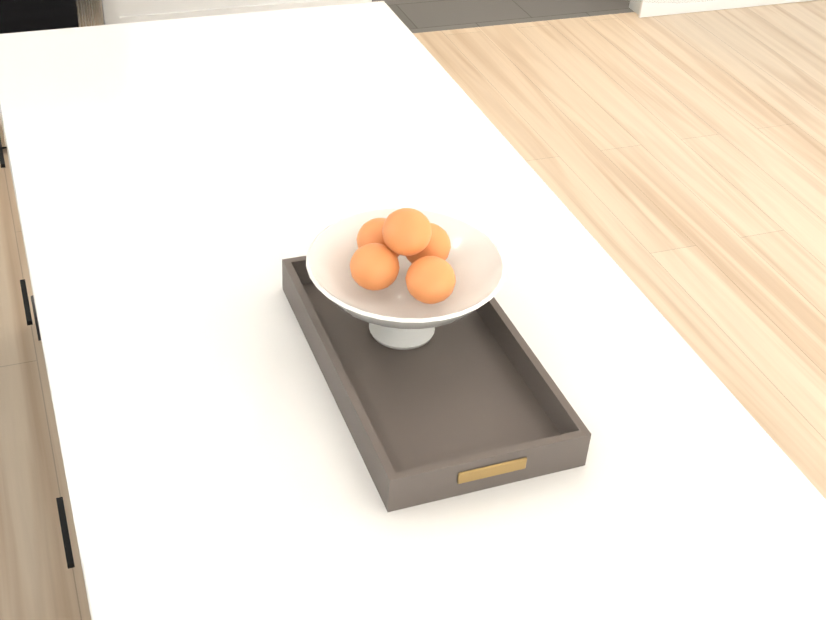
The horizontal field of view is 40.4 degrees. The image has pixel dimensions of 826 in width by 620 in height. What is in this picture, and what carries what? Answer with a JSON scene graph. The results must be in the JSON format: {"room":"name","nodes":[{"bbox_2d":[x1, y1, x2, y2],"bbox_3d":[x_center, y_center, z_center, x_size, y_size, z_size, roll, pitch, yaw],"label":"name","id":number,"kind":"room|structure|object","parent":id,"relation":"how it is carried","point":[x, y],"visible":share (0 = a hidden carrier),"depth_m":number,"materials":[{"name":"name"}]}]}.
{"room":"kitchen","nodes":[
{"label":"kitchen","id":0,"kind":"room"},
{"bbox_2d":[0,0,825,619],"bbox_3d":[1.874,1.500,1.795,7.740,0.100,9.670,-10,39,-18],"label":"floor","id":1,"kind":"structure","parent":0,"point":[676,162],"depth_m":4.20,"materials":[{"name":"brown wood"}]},
{"bbox_2d":[0,137,74,568],"bbox_3d":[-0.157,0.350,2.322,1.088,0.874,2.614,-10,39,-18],"label":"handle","id":2,"kind":"object","parent":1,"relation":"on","point":[60,504],"depth_m":1.75,"materials":[{"name":"black metal"}]},
{"bbox_2d":[0,1,825,619],"bbox_3d":[-0.123,-0.017,2.051,1.064,0.040,2.600,-10,39,-18],"label":"island countertop","id":3,"kind":"structure","parent":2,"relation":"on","point":[165,173],"depth_m":1.87,"materials":[{"name":"white stone"}]},
{"bbox_2d":[282,256,590,511],"bbox_3d":[0.015,0.074,1.855,0.320,0.065,0.578,-10,39,-18],"label":"wood tray","id":4,"kind":"object","parent":3,"relation":"on","point":[475,400],"visible":0.6,"depth_m":1.78,"materials":[{"name":"grey"}]},
{"bbox_2d":[306,208,505,349],"bbox_3d":[-0.013,-0.060,1.866,0.330,0.236,0.330,-10,39,-18],"label":"fruit bowl","id":5,"kind":"object","parent":4,"relation":"on","point":[405,278],"visible":1,"depth_m":1.86,"materials":[{"name":"white ceramic"}]},
{"bbox_2d":[0,0,103,148],"bbox_3d":[-1.551,-1.115,4.099,0.752,0.928,0.705,-10,39,-18],"label":"range","id":6,"kind":"object","parent":1,"relation":"on","point":[16,16],"visible":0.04,"depth_m":3.91,"materials":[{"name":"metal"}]},
{"bbox_2d":[101,0,371,24],"bbox_3d":[-0.742,-1.279,4.441,1.023,0.874,0.597,-10,39,-18],"label":"base cabinet","id":7,"kind":"object","parent":1,"relation":"on","point":[121,11],"visible":0.02,"depth_m":4.12,"materials":[{"name":"white wood"}]},
{"bbox_2d":[372,0,633,32],"bbox_3d":[-0.517,-2.431,6.816,7.740,0.100,3.950,-10,39,-18],"label":"floor","id":8,"kind":"structure","parent":0,"point":[417,16],"depth_m":5.55,"materials":[{"name":"grey tile"}]},
{"bbox_2d":[629,0,640,14],"bbox_3d":[0.258,-2.410,4.522,7.500,2.700,0.120,-10,39,-18],"label":"wall","id":9,"kind":"structure","parent":0,"point":[634,5],"depth_m":5.63,"materials":[{"name":"white paint"}]},
{"bbox_2d":[638,0,814,17],"bbox_3d":[2.419,-1.742,5.983,2.766,0.135,0.016,-10,39,-18],"label":"baseboard","id":10,"kind":"structure","parent":9,"relation":"attached to","point":[652,8],"depth_m":5.65,"materials":[{"name":"white paint"}]}
]}

